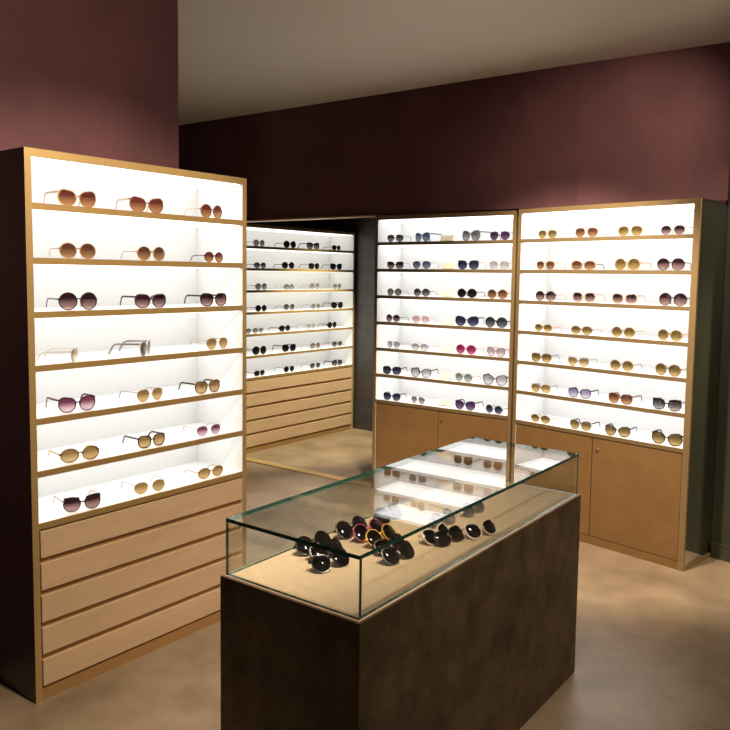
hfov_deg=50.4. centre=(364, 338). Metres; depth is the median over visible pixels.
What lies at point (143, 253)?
sunglasses
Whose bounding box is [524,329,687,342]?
shelf
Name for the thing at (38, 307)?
shelf
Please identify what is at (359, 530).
sunglasses
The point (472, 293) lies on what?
sunglasses
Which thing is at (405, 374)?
shelf
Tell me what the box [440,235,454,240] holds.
display card
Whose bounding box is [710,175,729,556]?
wall
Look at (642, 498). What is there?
display cabinet
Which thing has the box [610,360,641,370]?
sunglasses
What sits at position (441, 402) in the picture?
display card
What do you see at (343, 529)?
sunglasses
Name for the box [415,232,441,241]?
sunglasses
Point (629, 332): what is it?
sunglasses
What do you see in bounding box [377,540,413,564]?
sunglasses
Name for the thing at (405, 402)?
shelf
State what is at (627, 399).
sunglasses
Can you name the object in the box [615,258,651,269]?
sunglasses
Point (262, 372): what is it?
sunglasses
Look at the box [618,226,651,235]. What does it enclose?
sunglasses
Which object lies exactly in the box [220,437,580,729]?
display case
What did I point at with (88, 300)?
sunglasses
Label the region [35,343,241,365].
shelf
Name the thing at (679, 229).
sunglasses
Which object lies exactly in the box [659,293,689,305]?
sunglasses
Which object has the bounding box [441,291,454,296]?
display card
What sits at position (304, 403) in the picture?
display cabinet
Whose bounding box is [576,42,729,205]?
wall
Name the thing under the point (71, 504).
sunglasses
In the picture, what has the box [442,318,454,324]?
display card
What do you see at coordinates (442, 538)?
sunglasses
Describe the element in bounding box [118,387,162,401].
sunglasses
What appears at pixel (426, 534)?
sunglasses
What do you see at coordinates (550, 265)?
sunglasses
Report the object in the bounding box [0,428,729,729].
floor
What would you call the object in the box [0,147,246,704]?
display cabinet
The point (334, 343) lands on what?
sunglasses
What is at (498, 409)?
sunglasses
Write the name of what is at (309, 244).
sunglasses
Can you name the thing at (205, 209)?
sunglasses
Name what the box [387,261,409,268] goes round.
sunglasses
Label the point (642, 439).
shelf
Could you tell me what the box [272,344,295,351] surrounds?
sunglasses
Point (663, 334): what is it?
sunglasses
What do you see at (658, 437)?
sunglasses
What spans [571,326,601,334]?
sunglasses
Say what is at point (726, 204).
wall
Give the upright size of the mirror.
2.095 m
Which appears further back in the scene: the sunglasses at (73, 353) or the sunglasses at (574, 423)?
the sunglasses at (574, 423)
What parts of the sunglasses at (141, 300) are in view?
frame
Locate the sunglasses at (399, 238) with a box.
[387,235,410,241]
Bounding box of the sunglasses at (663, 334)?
[658,329,687,340]
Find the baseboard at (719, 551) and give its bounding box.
[711,542,729,562]
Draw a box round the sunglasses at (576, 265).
[571,261,603,269]
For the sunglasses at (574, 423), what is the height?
0.059 m
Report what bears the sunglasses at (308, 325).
on the display cabinet at (304, 403)
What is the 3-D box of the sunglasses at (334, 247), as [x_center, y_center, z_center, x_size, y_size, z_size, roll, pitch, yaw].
[-0.345,-0.935,8.026,0.136,0.052,0.151,4,6,34]
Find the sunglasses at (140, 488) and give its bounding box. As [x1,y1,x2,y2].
[121,475,164,493]
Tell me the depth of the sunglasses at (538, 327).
5.03 m
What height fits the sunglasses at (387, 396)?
0.059 m
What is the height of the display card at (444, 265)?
0.044 m
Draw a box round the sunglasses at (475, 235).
[462,230,490,240]
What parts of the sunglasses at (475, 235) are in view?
frame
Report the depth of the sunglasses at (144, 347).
3.26 m
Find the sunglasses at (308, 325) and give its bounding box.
[296,324,314,329]
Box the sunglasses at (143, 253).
[120,246,164,260]
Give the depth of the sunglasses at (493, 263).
5.31 m
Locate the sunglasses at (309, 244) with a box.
[298,242,318,248]
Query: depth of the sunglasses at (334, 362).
8.10 m
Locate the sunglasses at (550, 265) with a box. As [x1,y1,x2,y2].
[537,261,565,269]
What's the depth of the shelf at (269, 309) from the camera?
7.72 m
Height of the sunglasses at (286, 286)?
0.053 m
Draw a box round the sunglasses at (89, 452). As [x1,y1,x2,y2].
[48,445,98,462]
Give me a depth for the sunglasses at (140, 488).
3.36 m
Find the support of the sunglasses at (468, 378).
on the display cabinet at (403, 429)
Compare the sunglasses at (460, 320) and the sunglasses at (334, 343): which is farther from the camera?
the sunglasses at (334, 343)
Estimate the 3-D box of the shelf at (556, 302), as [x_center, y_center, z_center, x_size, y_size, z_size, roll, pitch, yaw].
[1.529,-0.210,4.825,0.316,0.022,1.144,-4,6,-43]
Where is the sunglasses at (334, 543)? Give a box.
[306,538,342,557]
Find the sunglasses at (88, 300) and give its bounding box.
[46,292,96,309]
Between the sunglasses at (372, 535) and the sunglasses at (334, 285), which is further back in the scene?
the sunglasses at (334, 285)
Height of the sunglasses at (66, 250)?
0.061 m
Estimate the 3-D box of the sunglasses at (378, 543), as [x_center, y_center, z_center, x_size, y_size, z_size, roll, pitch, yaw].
[0.079,0.666,2.507,0.053,0.044,0.142,5,7,44]
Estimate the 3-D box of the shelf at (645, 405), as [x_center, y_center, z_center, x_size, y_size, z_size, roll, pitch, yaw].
[1.521,0.388,4.874,0.316,0.022,1.144,-4,6,-43]
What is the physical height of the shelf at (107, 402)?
0.022 m
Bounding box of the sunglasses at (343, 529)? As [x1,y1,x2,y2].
[333,516,367,538]
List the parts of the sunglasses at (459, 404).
frame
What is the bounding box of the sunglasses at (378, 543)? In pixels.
[370,533,403,553]
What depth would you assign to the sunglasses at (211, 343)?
3.59 m
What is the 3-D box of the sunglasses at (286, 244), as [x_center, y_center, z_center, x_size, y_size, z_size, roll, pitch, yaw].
[-0.772,-0.905,7.489,0.155,0.067,0.164,5,6,43]
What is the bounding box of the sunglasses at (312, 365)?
[301,363,319,368]
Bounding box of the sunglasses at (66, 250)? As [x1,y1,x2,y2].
[49,243,95,258]
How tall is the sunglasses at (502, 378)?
0.073 m
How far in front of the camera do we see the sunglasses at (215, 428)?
3.60 m
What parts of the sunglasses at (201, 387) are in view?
frame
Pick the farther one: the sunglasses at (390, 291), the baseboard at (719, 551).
the sunglasses at (390, 291)
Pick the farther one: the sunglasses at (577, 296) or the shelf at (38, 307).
the sunglasses at (577, 296)
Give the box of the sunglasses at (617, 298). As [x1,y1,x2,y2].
[612,293,645,303]
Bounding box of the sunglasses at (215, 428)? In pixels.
[182,422,219,434]
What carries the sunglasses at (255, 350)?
on the display cabinet at (304, 403)
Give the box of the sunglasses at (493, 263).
[489,261,508,269]
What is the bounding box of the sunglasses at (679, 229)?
[661,225,692,234]
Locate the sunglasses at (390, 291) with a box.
[387,288,408,295]
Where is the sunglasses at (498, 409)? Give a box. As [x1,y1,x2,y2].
[486,404,507,413]
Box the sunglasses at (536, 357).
[532,353,559,362]
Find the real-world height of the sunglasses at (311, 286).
0.064 m
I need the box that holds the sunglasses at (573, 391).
[568,387,598,398]
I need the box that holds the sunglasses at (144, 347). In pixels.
[108,339,149,355]
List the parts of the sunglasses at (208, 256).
frame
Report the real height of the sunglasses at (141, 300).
0.060 m
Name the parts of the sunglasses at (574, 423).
frame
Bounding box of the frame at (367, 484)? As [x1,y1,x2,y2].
[246,215,381,487]
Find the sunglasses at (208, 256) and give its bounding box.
[190,252,222,261]
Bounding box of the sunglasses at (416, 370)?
[411,367,438,377]
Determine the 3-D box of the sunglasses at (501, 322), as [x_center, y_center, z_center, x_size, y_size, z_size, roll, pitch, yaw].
[0.956,-0.114,5.420,0.179,0.074,0.170,5,6,40]
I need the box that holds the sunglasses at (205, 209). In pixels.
[184,204,221,217]
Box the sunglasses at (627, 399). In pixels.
[609,392,641,404]
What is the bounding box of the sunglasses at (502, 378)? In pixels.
[483,373,508,385]
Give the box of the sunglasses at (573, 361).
[568,356,596,366]
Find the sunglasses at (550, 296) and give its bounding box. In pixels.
[536,291,565,300]
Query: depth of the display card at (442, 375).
5.67 m
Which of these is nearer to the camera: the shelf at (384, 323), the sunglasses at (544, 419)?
the sunglasses at (544, 419)
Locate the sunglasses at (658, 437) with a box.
[652,429,682,445]
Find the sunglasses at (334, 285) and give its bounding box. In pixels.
[323,284,340,288]
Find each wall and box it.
[0,0,178,168]
[179,63,580,219]
[247,219,331,229]
[332,210,518,430]
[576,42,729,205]
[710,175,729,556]
[710,201,727,547]
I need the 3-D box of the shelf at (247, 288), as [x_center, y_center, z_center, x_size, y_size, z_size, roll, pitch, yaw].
[-0.808,-0.467,7.587,0.316,0.022,1.803,4,6,38]
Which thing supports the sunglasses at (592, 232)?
on the display cabinet at (642, 498)
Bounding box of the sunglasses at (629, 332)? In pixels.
[612,327,643,337]
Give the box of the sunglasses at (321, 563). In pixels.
[307,548,348,572]
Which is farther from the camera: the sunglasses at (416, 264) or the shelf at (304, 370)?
the shelf at (304, 370)
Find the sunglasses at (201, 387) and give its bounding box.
[178,379,219,393]
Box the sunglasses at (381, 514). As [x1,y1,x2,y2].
[373,502,401,523]
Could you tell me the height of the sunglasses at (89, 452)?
0.056 m
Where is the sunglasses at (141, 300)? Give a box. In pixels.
[119,294,165,307]
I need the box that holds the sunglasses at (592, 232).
[575,228,606,236]
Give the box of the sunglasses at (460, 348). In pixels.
[456,344,483,353]
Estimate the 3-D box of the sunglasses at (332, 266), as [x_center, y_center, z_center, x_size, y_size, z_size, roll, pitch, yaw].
[-0.346,-0.744,8.057,0.168,0.064,0.156,-4,7,-44]
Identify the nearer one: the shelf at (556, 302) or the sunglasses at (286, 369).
the shelf at (556, 302)
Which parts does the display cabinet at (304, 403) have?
panel, drawer, drawer, drawer, drawer, drawer, light panel, light panel, panel, panel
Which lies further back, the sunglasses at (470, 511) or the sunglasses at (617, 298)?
the sunglasses at (617, 298)
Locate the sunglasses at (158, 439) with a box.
[122,431,164,447]
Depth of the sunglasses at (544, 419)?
5.08 m
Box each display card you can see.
[439,372,452,378]
[439,399,452,406]
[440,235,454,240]
[440,345,453,351]
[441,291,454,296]
[442,263,455,268]
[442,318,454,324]
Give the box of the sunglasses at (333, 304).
[322,302,342,308]
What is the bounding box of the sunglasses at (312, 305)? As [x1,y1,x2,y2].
[301,304,319,308]
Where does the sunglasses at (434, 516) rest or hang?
on the display case
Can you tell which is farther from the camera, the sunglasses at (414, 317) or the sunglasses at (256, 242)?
the sunglasses at (256, 242)
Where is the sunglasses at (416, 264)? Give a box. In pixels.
[413,261,438,268]
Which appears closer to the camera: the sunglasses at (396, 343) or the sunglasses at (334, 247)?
the sunglasses at (396, 343)
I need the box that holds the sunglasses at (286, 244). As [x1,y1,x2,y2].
[274,241,295,247]
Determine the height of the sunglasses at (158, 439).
0.055 m
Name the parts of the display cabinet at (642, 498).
panel, door, light panel, light panel, light panel, light panel, light panel, panel, panel, door, panel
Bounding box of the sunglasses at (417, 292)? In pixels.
[414,288,436,295]
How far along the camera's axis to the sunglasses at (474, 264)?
5.45 m
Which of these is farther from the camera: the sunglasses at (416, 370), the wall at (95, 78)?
the sunglasses at (416, 370)
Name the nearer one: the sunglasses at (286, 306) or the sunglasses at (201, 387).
the sunglasses at (201, 387)
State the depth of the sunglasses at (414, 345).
5.74 m
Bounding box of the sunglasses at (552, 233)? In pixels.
[538,230,565,238]
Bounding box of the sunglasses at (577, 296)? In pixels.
[573,292,604,302]
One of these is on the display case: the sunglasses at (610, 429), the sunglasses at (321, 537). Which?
the sunglasses at (321, 537)
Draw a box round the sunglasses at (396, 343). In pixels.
[388,341,410,348]
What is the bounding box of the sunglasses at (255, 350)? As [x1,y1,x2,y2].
[246,346,265,354]
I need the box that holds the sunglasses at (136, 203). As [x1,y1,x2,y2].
[115,196,162,212]
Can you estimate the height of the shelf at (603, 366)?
0.022 m
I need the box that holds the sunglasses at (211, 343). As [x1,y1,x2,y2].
[189,337,227,348]
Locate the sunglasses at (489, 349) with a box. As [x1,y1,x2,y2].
[487,347,508,356]
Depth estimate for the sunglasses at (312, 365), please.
7.82 m
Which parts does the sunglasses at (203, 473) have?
frame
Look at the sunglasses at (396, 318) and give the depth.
5.86 m
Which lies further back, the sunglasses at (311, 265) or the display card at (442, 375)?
the sunglasses at (311, 265)
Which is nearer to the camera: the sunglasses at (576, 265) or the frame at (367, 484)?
the sunglasses at (576, 265)
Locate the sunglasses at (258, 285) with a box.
[247,283,266,289]
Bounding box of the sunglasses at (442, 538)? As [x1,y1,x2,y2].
[430,525,463,546]
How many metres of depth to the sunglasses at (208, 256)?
3.55 m
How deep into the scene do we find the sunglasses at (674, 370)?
4.42 m
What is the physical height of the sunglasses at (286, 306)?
0.064 m
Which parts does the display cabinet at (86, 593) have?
panel, panel, panel, light panel, drawer, light panel, light panel, light panel, light panel, drawer, drawer, drawer, drawer, panel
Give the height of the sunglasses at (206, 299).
0.060 m
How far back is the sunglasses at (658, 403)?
4.44 m
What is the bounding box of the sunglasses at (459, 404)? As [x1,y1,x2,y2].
[455,399,483,409]
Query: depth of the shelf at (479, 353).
5.72 m
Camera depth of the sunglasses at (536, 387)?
5.07 m
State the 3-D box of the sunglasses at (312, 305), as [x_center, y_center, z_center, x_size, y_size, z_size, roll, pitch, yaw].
[-0.546,-0.323,7.831,0.144,0.057,0.153,4,6,38]
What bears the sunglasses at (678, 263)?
on the display cabinet at (642, 498)
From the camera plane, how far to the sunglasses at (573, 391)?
4.86 m
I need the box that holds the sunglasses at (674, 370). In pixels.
[655,363,686,376]
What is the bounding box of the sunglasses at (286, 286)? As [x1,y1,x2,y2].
[274,284,293,289]
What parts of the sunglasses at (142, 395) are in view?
frame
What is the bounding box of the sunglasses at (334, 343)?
[323,341,341,346]
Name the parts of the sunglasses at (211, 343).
frame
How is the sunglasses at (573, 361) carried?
on the display cabinet at (642, 498)
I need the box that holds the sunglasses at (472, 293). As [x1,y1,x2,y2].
[458,288,484,297]
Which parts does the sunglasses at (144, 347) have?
frame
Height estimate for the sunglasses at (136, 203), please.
0.064 m
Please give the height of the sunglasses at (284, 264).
0.065 m
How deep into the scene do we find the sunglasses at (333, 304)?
8.05 m
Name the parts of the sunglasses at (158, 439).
frame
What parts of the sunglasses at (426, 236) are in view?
frame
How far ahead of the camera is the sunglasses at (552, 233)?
4.99 m
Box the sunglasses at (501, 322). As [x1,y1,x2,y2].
[485,317,509,327]
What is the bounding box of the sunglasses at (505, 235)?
[490,231,509,239]
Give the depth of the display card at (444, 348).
5.65 m
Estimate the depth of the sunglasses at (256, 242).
7.11 m
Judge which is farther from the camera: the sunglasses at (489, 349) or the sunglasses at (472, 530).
the sunglasses at (489, 349)
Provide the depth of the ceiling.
4.47 m
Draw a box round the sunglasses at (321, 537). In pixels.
[293,530,330,555]
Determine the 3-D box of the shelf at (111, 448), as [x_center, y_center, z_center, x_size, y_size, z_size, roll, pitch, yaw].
[-1.037,0.473,3.416,0.316,0.022,1.037,4,6,38]
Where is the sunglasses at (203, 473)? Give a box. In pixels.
[184,464,222,478]
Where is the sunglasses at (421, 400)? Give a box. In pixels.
[411,396,434,403]
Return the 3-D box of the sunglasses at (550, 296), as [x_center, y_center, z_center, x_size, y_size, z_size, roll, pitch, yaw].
[1.213,-0.277,5.066,0.153,0.063,0.145,5,7,44]
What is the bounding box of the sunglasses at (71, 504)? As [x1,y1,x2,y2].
[53,490,100,511]
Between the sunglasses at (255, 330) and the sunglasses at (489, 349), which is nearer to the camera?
the sunglasses at (489, 349)
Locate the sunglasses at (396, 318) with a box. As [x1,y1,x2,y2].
[386,314,408,321]
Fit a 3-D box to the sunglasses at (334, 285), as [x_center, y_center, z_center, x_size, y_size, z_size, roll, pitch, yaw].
[-0.341,-0.539,8.072,0.140,0.055,0.148,4,6,34]
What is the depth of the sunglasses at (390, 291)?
5.85 m
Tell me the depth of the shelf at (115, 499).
3.41 m
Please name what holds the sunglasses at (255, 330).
on the display cabinet at (304, 403)
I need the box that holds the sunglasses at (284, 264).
[273,262,293,268]
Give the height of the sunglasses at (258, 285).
0.063 m
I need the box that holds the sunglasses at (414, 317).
[413,316,435,323]
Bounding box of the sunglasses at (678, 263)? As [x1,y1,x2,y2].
[657,258,690,269]
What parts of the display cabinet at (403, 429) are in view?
panel, door, light panel, light panel, light panel, panel, light panel, panel, door, panel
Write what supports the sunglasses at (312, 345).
on the display cabinet at (304, 403)
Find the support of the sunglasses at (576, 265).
on the display cabinet at (642, 498)
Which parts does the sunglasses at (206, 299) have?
frame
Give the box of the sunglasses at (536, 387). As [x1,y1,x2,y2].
[532,383,557,392]
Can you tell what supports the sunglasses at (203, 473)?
on the display cabinet at (86, 593)
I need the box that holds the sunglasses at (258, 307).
[247,305,266,311]
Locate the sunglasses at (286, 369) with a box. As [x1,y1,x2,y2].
[274,366,293,371]
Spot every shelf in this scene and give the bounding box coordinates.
[34,303,240,311]
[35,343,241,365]
[36,383,238,418]
[37,422,240,470]
[38,461,240,522]
[246,326,346,333]
[246,344,350,355]
[246,362,349,377]
[247,288,329,289]
[247,307,340,311]
[379,345,508,357]
[379,370,508,386]
[379,395,507,415]
[381,320,509,328]
[390,295,510,298]
[517,414,682,448]
[519,387,684,413]
[522,358,685,377]
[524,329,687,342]
[532,299,689,306]
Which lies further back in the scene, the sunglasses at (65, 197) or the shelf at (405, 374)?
the shelf at (405, 374)
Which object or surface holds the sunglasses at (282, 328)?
on the display cabinet at (304, 403)
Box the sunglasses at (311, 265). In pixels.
[299,263,318,268]
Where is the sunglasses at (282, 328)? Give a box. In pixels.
[268,325,289,331]
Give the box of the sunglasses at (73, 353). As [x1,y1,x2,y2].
[36,347,77,361]
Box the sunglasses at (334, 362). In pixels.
[323,360,341,365]
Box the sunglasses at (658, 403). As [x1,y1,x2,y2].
[652,397,684,410]
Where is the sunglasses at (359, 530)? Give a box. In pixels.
[351,519,382,541]
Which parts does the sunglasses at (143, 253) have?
frame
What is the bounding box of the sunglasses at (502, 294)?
[488,289,509,298]
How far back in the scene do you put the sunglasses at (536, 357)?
5.05 m
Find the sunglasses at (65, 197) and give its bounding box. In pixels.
[43,189,95,206]
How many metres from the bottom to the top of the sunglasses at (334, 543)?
0.044 m
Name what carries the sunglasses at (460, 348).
on the display cabinet at (403, 429)
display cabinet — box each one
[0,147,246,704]
[246,224,354,453]
[372,210,518,496]
[511,198,727,571]
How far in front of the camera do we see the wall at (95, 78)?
3.37 m
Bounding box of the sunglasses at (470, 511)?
[461,497,484,515]
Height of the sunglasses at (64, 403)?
0.062 m
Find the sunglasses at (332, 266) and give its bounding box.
[321,263,341,269]
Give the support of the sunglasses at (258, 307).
on the display cabinet at (304, 403)
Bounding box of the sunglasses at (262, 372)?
[246,370,264,375]
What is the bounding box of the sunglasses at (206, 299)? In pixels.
[184,293,225,305]
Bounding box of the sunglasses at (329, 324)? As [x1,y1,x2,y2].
[317,322,336,327]
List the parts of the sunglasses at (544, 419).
frame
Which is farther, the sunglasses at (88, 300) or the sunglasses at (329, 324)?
the sunglasses at (329, 324)
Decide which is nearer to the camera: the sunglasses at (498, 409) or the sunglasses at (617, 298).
the sunglasses at (617, 298)
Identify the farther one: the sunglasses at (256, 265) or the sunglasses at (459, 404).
the sunglasses at (256, 265)
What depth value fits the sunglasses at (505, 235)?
5.29 m
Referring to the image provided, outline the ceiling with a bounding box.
[178,0,729,124]
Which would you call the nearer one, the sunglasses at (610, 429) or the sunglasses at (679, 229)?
the sunglasses at (679, 229)
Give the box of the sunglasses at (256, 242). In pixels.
[253,239,264,245]
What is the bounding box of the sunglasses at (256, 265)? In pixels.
[247,262,265,267]
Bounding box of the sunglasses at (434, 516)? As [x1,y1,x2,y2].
[428,508,455,526]
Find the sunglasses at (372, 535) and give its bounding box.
[363,524,395,545]
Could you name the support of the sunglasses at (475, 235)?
on the display cabinet at (403, 429)
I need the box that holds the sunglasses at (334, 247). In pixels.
[323,245,339,249]
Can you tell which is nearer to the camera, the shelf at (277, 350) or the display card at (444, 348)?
the display card at (444, 348)
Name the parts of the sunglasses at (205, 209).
frame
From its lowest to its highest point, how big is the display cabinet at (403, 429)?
2.095 m
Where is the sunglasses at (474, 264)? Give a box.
[458,260,485,268]
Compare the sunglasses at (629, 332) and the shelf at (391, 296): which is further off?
the shelf at (391, 296)
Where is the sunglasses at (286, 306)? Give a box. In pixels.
[274,304,294,309]
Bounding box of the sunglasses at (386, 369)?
[383,366,406,374]
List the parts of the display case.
glass, glass, glass, glass, glass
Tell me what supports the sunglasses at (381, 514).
on the display case
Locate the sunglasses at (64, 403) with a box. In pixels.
[45,393,94,412]
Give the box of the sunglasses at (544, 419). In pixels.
[531,414,559,423]
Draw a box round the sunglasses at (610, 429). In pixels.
[605,423,636,436]
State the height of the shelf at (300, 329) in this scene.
0.022 m
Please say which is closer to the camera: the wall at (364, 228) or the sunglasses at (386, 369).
the sunglasses at (386, 369)
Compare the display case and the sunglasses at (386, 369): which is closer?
the display case
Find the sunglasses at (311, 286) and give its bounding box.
[300,283,319,288]
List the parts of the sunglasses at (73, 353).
frame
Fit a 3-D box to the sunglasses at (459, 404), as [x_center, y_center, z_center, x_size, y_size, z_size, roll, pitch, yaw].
[0.755,0.474,5.600,0.167,0.067,0.153,4,6,36]
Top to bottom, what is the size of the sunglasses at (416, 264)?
0.059 m
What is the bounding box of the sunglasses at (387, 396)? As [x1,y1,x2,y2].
[383,391,405,400]
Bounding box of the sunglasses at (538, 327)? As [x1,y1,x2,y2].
[535,324,561,331]
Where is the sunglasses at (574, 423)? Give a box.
[570,418,600,430]
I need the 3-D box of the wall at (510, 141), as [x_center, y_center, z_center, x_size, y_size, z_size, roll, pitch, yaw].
[-0.955,-0.412,6.744,5.764,3.000,0.084,4,6,36]
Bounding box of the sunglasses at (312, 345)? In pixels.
[300,342,319,348]
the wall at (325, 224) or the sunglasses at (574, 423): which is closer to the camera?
the sunglasses at (574, 423)
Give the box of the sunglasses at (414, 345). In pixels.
[412,343,434,350]
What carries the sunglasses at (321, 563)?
on the display case
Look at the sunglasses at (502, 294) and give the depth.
5.33 m
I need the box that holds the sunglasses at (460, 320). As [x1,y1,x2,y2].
[455,316,483,325]
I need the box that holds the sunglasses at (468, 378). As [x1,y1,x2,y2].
[455,373,480,381]
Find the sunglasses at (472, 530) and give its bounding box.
[461,518,496,539]
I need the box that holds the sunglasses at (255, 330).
[252,327,262,332]
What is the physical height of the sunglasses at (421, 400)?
0.052 m
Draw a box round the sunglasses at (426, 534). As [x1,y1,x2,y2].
[418,522,450,544]
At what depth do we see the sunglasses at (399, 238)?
5.82 m
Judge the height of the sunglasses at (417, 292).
0.058 m

